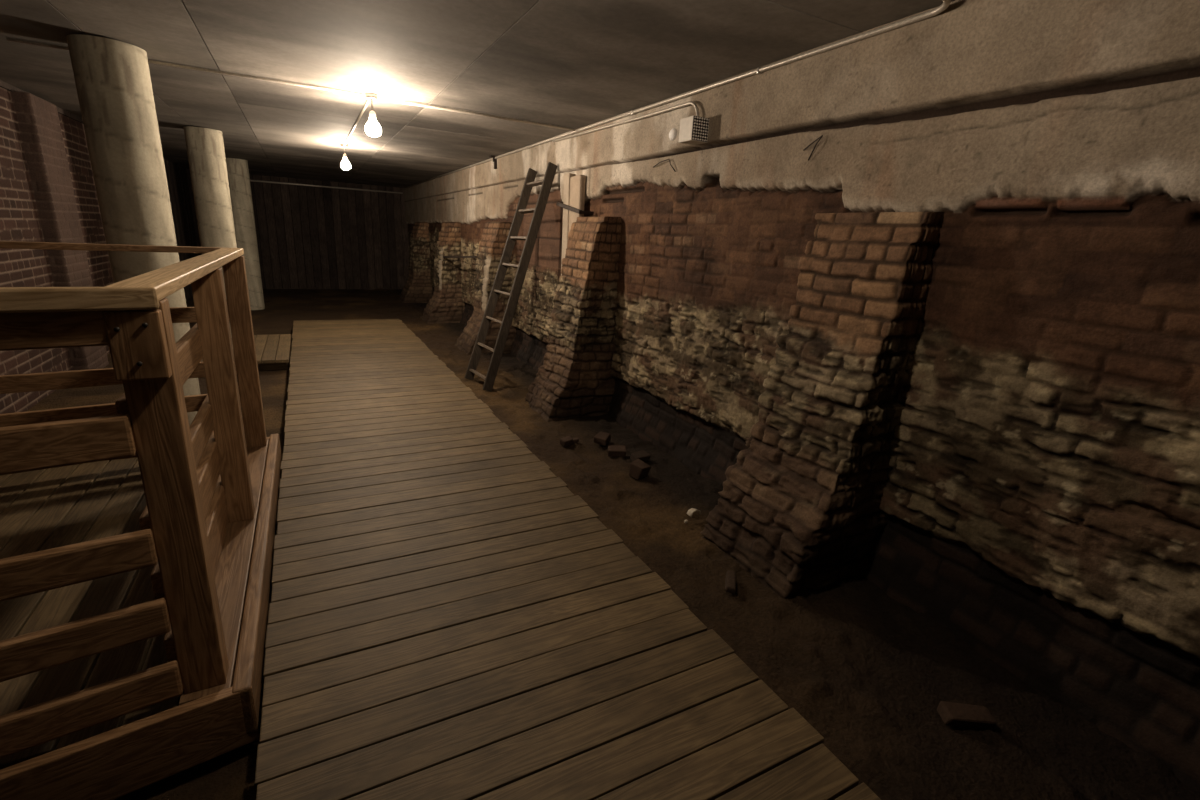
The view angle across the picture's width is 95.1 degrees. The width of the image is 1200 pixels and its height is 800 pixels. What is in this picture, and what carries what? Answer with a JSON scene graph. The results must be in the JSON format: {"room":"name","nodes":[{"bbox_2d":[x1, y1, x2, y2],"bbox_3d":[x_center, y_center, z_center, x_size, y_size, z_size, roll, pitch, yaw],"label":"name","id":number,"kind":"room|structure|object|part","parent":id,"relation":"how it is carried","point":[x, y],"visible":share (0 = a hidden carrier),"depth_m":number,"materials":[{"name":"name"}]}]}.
{"room":"underground passage","nodes":[
{"label":"underground passage","id":0,"kind":"room"},
{"bbox_2d":[0,87,113,413],"bbox_3d":[-3.644,-0.459,2.182,0.141,2.758,13.286,-5,18,-27],"label":"wall","id":1,"kind":"structure","parent":0,"point":[48,193],"depth_m":5.30,"materials":[{"name":"red brick"}]},
{"bbox_2d":[0,80,82,123],"bbox_3d":[-3.683,-1.804,1.792,0.120,0.050,13.400,-5,18,-27],"label":"trim","id":2,"kind":"structure","parent":1,"relation":"attached to","point":[3,84],"depth_m":5.95,"materials":[{"name":"brown wood"}]},
{"bbox_2d":[163,158,198,299],"bbox_3d":[-8.368,-3.254,10.640,0.067,2.750,6.832,-5,18,-27],"label":"wall","id":3,"kind":"structure","parent":0,"point":[176,175],"depth_m":11.83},
{"bbox_2d":[186,169,409,289],"bbox_3d":[-7.538,-4.277,14.280,5.312,2.750,0.073,-5,18,-27],"label":"wall","id":4,"kind":"structure","parent":0,"point":[396,257],"depth_m":14.45,"materials":[{"name":"brown wood"}]},
{"bbox_2d":[250,180,402,193],"bbox_3d":[-7.462,-5.441,13.884,4.700,0.038,0.040,-5,18,-27],"label":"conduit pipe","id":5,"kind":"object","parent":4,"relation":"attached to","point":[250,180],"visible":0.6,"depth_m":14.09,"materials":[{"name":"metal"}]},
{"bbox_2d":[0,0,955,187],"bbox_3d":[-2.998,-2.982,5.628,5.192,0.123,20.094,-5,18,-27],"label":"ceiling","id":6,"kind":"structure","parent":0,"point":[575,64],"depth_m":3.56,"materials":[{"name":"concrete"}]},
{"bbox_2d":[6,37,363,95],"bbox_3d":[-2.902,-2.433,4.048,2.140,0.019,0.020,-5,18,-27],"label":"conduit pipe","id":7,"kind":"object","parent":6,"relation":"attached to","point":[7,38],"visible":0.81,"depth_m":4.07,"materials":[{"name":"grey metal"}]},
{"bbox_2d":[340,144,350,169],"bbox_3d":[-3.506,-3.341,7.543,0.130,0.325,0.130,-5,18,-27],"label":"ceiling lamp","id":8,"kind":"object","parent":6,"relation":"attached to","point":[345,164],"visible":0.98,"depth_m":7.53,"materials":[{"name":"metal"}]},
{"bbox_3d":[-3.511,-3.252,7.570,0.130,0.138,0.130,-5,18,-27],"label":"bulb","id":9,"kind":"part","parent":8,"relation":"part of","materials":[{"name":"white"}]},
{"bbox_2d":[344,100,370,145],"bbox_3d":[-2.699,-3.005,6.032,0.020,0.019,3.360,-5,18,-27],"label":"conduit pipe","id":10,"kind":"object","parent":6,"relation":"attached to","point":[368,101],"visible":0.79,"depth_m":5.60,"materials":[{"name":"grey metal"}]},
{"bbox_2d":[365,92,381,136],"bbox_3d":[-1.908,-2.387,4.603,0.130,0.325,0.130,-5,18,-27],"label":"ceiling lamp","id":11,"kind":"object","parent":6,"relation":"attached to","point":[372,128],"visible":1,"depth_m":4.58,"materials":[{"name":"metal"}]},
{"bbox_2d":[369,111,375,118],"bbox_3d":[-1.908,-2.390,4.602,0.052,0.062,0.052,-5,18,-27],"label":"socket","id":12,"kind":"object","parent":11,"relation":"attached to","point":[372,115],"depth_m":4.58,"materials":[{"name":"ceramic"}]},
{"bbox_3d":[-1.913,-2.297,4.629,0.130,0.138,0.130,-5,18,-27],"label":"bulb","id":13,"kind":"part","parent":11,"relation":"part of","materials":[{"name":"white"}]},
{"bbox_2d":[379,97,575,130],"bbox_3d":[-1.049,-2.618,5.046,1.846,0.023,0.047,-6,19,-29],"label":"conduit pipe","id":14,"kind":"object","parent":6,"relation":"attached to","point":[380,98],"visible":1,"depth_m":4.97,"materials":[{"name":"grey metal"}]},
{"bbox_2d":[25,288,1199,799],"bbox_3d":[-3.149,-0.295,6.412,5.294,0.070,19.990,-5,18,-27],"label":"floor","id":15,"kind":"structure","parent":0,"point":[870,673],"depth_m":2.44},
{"bbox_2d":[66,34,199,426],"bbox_3d":[-3.297,-0.991,3.982,0.397,2.780,0.397,-4,18,-22],"label":"concrete column","id":16,"kind":"structure","parent":15,"relation":"on","point":[112,77],"depth_m":3.66,"materials":[{"name":"beige concrete"}]},
{"bbox_2d":[0,241,281,799],"bbox_3d":[-2.418,0.195,2.121,1.859,1.472,2.792,-5,18,-27],"label":"wooden railing","id":17,"kind":"object","parent":15,"relation":"on","point":[137,541],"visible":1,"depth_m":1.68,"materials":[{"name":"brown wood"}]},
{"bbox_3d":[-1.904,-0.080,0.906,1.721,0.088,0.036,-9,20,-36],"label":"rail","id":18,"kind":"part","parent":17,"relation":"part of","materials":[{"name":"brown wood"}]},
{"bbox_3d":[-1.936,0.200,0.984,1.689,0.115,0.038,-9,20,-36],"label":"rail","id":19,"kind":"part","parent":17,"relation":"part of","materials":[{"name":"brown wood"}]},
{"bbox_3d":[-1.954,0.525,1.079,1.689,0.105,0.038,-9,20,-36],"label":"rail","id":20,"kind":"part","parent":17,"relation":"part of","materials":[{"name":"brown wood"}]},
{"bbox_3d":[-1.860,-0.150,0.889,1.797,0.056,0.038,-9,20,-36],"label":"rail","id":21,"kind":"part","parent":17,"relation":"part of","materials":[{"name":"brown wood"}]},
{"bbox_3d":[-1.966,0.746,1.144,1.689,0.105,0.038,-9,20,-36],"label":"rail","id":22,"kind":"part","parent":17,"relation":"part of","materials":[{"name":"brown wood"}]},
{"bbox_3d":[-1.979,0.964,1.208,1.689,0.110,0.038,-9,20,-36],"label":"rail","id":23,"kind":"part","parent":17,"relation":"part of","materials":[{"name":"brown wood"}]},
{"bbox_3d":[-3.021,-0.108,3.046,1.691,0.095,0.038,-9,20,-36],"label":"rail","id":24,"kind":"part","parent":17,"relation":"part of","materials":[{"name":"brown wood"}]},
{"bbox_3d":[-3.032,0.096,3.106,1.691,0.100,0.038,-9,20,-36],"label":"rail","id":25,"kind":"part","parent":17,"relation":"part of","materials":[{"name":"brown wood"}]},
{"bbox_3d":[-2.983,-0.816,2.896,1.741,0.034,0.090,-9,20,-36],"label":"rail","id":26,"kind":"part","parent":17,"relation":"part of","materials":[{"name":"brown wood"}]},
{"bbox_3d":[-1.811,-0.251,2.461,0.038,0.130,2.300,-5,18,-27],"label":"rail","id":27,"kind":"part","parent":17,"relation":"part of","materials":[{"name":"brown wood"}]},
{"bbox_3d":[-1.742,-0.601,2.414,0.108,0.038,2.472,-5,18,-27],"label":"rail","id":28,"kind":"part","parent":17,"relation":"part of","materials":[{"name":"brown wood"}]},
{"bbox_3d":[-1.252,0.325,1.622,0.112,1.232,0.088,-5,18,-27],"label":"post","id":29,"kind":"part","parent":17,"relation":"part of","materials":[{"name":"brown wood"}]},
{"bbox_3d":[-3.002,-0.436,2.950,1.691,0.090,0.038,-9,20,-36],"label":"rail","id":30,"kind":"part","parent":17,"relation":"part of","materials":[{"name":"brown wood"}]},
{"bbox_3d":[-1.829,0.077,2.558,0.038,0.115,2.300,-5,18,-27],"label":"rail","id":31,"kind":"part","parent":17,"relation":"part of","materials":[{"name":"brown wood"}]},
{"bbox_3d":[-1.841,0.273,2.615,0.038,0.155,2.300,-5,18,-27],"label":"rail","id":32,"kind":"part","parent":17,"relation":"part of","materials":[{"name":"brown wood"}]},
{"bbox_3d":[-1.854,0.515,2.687,0.038,0.200,2.300,-5,18,-27],"label":"rail","id":33,"kind":"part","parent":17,"relation":"part of","materials":[{"name":"brown wood"}]},
{"bbox_3d":[-1.786,0.005,2.611,0.112,1.232,0.088,-5,18,-27],"label":"post","id":34,"kind":"part","parent":17,"relation":"part of","materials":[{"name":"brown wood"}]},
{"bbox_3d":[-2.276,-0.290,3.521,0.112,1.232,0.088,-5,18,-27],"label":"post","id":35,"kind":"part","parent":17,"relation":"part of","materials":[{"name":"brown wood"}]},
{"bbox_2d":[183,126,236,337],"bbox_3d":[-5.037,-2.049,7.249,0.397,2.780,0.397,-1,17,-14],"label":"concrete column","id":36,"kind":"structure","parent":15,"relation":"on","point":[205,146],"depth_m":6.92,"materials":[{"name":"beige concrete"}]},
{"bbox_2d":[226,158,264,309],"bbox_3d":[-6.805,-3.105,10.502,0.397,2.780,0.398,4,16,4],"label":"concrete column","id":37,"kind":"structure","parent":15,"relation":"on","point":[237,169],"depth_m":10.31,"materials":[{"name":"grey concrete"}]},
{"bbox_2d":[200,334,290,370],"bbox_3d":[-4.737,-0.581,6.824,1.555,0.140,1.720,-5,18,-27],"label":"walkway","id":38,"kind":"object","parent":15,"relation":"on","point":[272,351],"visible":0.35,"depth_m":6.79,"materials":[{"name":"brown wood"}]},
{"bbox_2d":[398,222,432,302],"bbox_3d":[-4.463,-3.271,13.116,0.742,1.920,0.739,-5,18,-27],"label":"buttress","id":39,"kind":"object","parent":15,"relation":"on","point":[418,288],"visible":0.95,"depth_m":12.95,"materials":[{"name":"brown brick"}]},
{"bbox_2d":[420,222,464,323],"bbox_3d":[-3.066,-2.441,10.556,0.732,1.920,0.745,-5,18,-27],"label":"buttress","id":40,"kind":"object","parent":15,"relation":"on","point":[446,305],"visible":0.9,"depth_m":10.39,"materials":[{"name":"brown brick"}]},
{"bbox_2d":[455,222,515,354],"bbox_3d":[-1.704,-1.622,8.032,0.747,1.920,0.786,-5,18,-27],"label":"buttress","id":41,"kind":"object","parent":15,"relation":"on","point":[492,243],"visible":0.67,"depth_m":7.88,"materials":[{"name":"brown brick"}]},
{"bbox_2d":[464,162,556,391],"bbox_3d":[-1.022,-1.416,6.275,1.104,2.462,0.651,-12,22,-42],"label":"wooden ladder","id":42,"kind":"object","parent":15,"relation":"on","point":[538,211],"visible":1,"depth_m":6.07,"materials":[{"name":"brown wood"}]},
{"bbox_2d":[560,435,572,446],"bbox_3d":[-0.279,0.351,4.659,0.106,0.070,0.079,-11,22,-40],"label":"fragment","id":43,"kind":"object","parent":15,"relation":"on","point":[566,441],"visible":1,"depth_m":4.63,"materials":[{"name":"brown brick"}]},
{"bbox_2d":[255,319,880,799],"bbox_3d":[-1.660,0.271,4.538,1.658,0.156,11.438,-5,18,-27],"label":"boardwalk","id":44,"kind":"object","parent":15,"relation":"on","point":[448,619],"visible":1,"depth_m":2.20,"materials":[{"name":"brown wood"}]},
{"bbox_2d":[525,216,621,421],"bbox_3d":[-0.296,-0.803,5.432,0.752,1.967,0.723,-5,18,-27],"label":"buttress","id":45,"kind":"object","parent":15,"relation":"on","point":[575,379],"visible":0.91,"depth_m":5.28,"materials":[{"name":"brown brick"}]},
{"bbox_2d":[573,437,578,443],"bbox_3d":[-0.208,0.348,4.712,0.050,0.041,0.066,4,16,1],"label":"fragment","id":46,"kind":"object","parent":15,"relation":"on","point":[575,440],"visible":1,"depth_m":4.69,"materials":[{"name":"brown brick"}]},
{"bbox_2d":[593,432,610,445],"bbox_3d":[0.018,0.336,4.735,0.116,0.075,0.179,7,17,14],"label":"fragment","id":47,"kind":"object","parent":15,"relation":"on","point":[602,438],"visible":1,"depth_m":4.68,"materials":[{"name":"brown brick"}]},
{"bbox_2d":[608,445,625,456],"bbox_3d":[0.139,0.420,4.496,0.149,0.079,0.096,3,16,1],"label":"fragment","id":48,"kind":"object","parent":15,"relation":"on","point":[614,450],"visible":1,"depth_m":4.46,"materials":[{"name":"brown brick"}]},
{"bbox_2d":[629,459,650,479],"bbox_3d":[0.291,0.519,4.114,0.135,0.111,0.128,16,21,38],"label":"fragment","id":49,"kind":"object","parent":15,"relation":"on","point":[639,469],"visible":1,"depth_m":4.08,"materials":[{"name":"brown brick"}]},
{"bbox_2d":[630,450,650,461],"bbox_3d":[0.320,0.459,4.407,0.147,0.072,0.106,-7,19,-32],"label":"fragment","id":50,"kind":"object","parent":15,"relation":"on","point":[642,455],"visible":0.82,"depth_m":4.38,"materials":[{"name":"brown brick"}]},
{"bbox_2d":[687,508,700,516],"bbox_3d":[0.604,0.713,3.519,0.085,0.047,0.051,-5,18,-27],"label":"shard","id":51,"kind":"object","parent":15,"relation":"on","point":[691,511],"visible":1,"depth_m":3.51},
{"bbox_2d":[725,570,735,593],"bbox_3d":[0.677,0.943,2.850,0.055,0.041,0.158,6,17,10],"label":"fragment","id":52,"kind":"object","parent":15,"relation":"on","point":[730,581],"visible":1,"depth_m":2.82,"materials":[{"name":"brown brick"}]},
{"bbox_2d":[701,212,943,598],"bbox_3d":[1.106,0.016,2.917,0.689,1.967,0.722,-5,18,-27],"label":"buttress","id":53,"kind":"object","parent":15,"relation":"on","point":[798,511],"visible":0.95,"depth_m":2.80,"materials":[{"name":"brown brick"}]},
{"bbox_2d":[937,701,995,729],"bbox_3d":[1.405,1.214,2.105,0.178,0.063,0.083,4,16,1],"label":"fragment","id":54,"kind":"object","parent":15,"relation":"on","point":[953,714],"visible":0.98,"depth_m":2.08,"materials":[{"name":"brown brick"}]},
{"bbox_2d":[404,0,1199,793],"bbox_3d":[-0.930,-1.795,7.211,0.138,2.877,20.025,-5,18,-27],"label":"wall","id":55,"kind":"structure","parent":0,"point":[1040,500],"depth_m":2.36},
{"bbox_2d":[489,155,496,168],"bbox_3d":[-1.524,-3.392,7.834,0.097,0.167,0.100,-5,18,-27],"label":"hanger","id":56,"kind":"object","parent":55,"relation":"attached to","point":[491,156],"visible":1,"depth_m":7.82,"materials":[{"name":"metal"}]},
{"bbox_2d":[561,173,585,274],"bbox_3d":[-0.300,-1.475,5.846,0.077,1.764,0.410,-5,18,-27],"label":"plank","id":57,"kind":"object","parent":55,"relation":"attached to","point":[574,186],"visible":0.43,"depth_m":5.67,"materials":[{"name":"wood"}]},
{"bbox_2d":[556,202,593,214],"bbox_3d":[-0.272,-1.973,5.638,0.165,0.130,0.625,-5,18,-27],"label":"bar","id":58,"kind":"object","parent":55,"relation":"attached to","point":[560,204],"visible":0.88,"depth_m":5.47,"materials":[{"name":"grey metal"}]},
{"bbox_2d":[552,101,698,141],"bbox_3d":[0.088,-2.400,4.926,0.036,0.183,2.641,-5,18,-27],"label":"conduit","id":59,"kind":"object","parent":55,"relation":"attached to","point":[689,102],"visible":0.89,"depth_m":4.50,"materials":[{"name":"grey metal"}]},
{"bbox_2d":[653,159,675,171],"bbox_3d":[0.495,-1.823,4.280,0.023,0.101,0.324,-5,18,-27],"label":"wire","id":60,"kind":"object","parent":55,"relation":"attached to","point":[666,159],"visible":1,"depth_m":4.23,"materials":[{"name":"metal"}]},
{"bbox_2d":[669,128,676,140],"bbox_3d":[0.550,-2.007,4.145,0.034,0.084,0.084,-5,18,-27],"label":"round cover plate","id":61,"kind":"object","parent":55,"relation":"attached to","point":[672,134],"visible":1,"depth_m":4.12,"materials":[{"name":"plastic"}]},
{"bbox_2d":[404,0,950,188],"bbox_3d":[-2.550,-3.624,8.200,1.538,0.026,14.814,-5,18,-27],"label":"conduit pipe","id":62,"kind":"object","parent":55,"relation":"attached to","point":[946,3],"visible":1,"depth_m":3.23,"materials":[{"name":"grey metal"}]},
{"bbox_2d":[678,115,708,144],"bbox_3d":[0.661,-1.884,3.837,0.145,0.155,0.164,-5,18,-27],"label":"loudspeaker","id":63,"kind":"object","parent":55,"relation":"attached to","point":[693,130],"visible":1,"depth_m":3.78,"materials":[{"name":"white paint"}]},
{"bbox_3d":[0.697,-1.862,3.770,0.134,0.145,0.006,-5,18,-27],"label":"perforated plate","id":64,"kind":"part","parent":63,"relation":"part of","materials":[{"name":"metal"}]},
{"bbox_2d":[803,135,822,160],"bbox_3d":[1.171,-1.395,3.041,0.023,0.121,0.125,-5,18,-27],"label":"wire","id":65,"kind":"object","parent":55,"relation":"attached to","point":[820,137],"visible":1,"depth_m":3.02,"materials":[{"name":"metal"}]}
]}

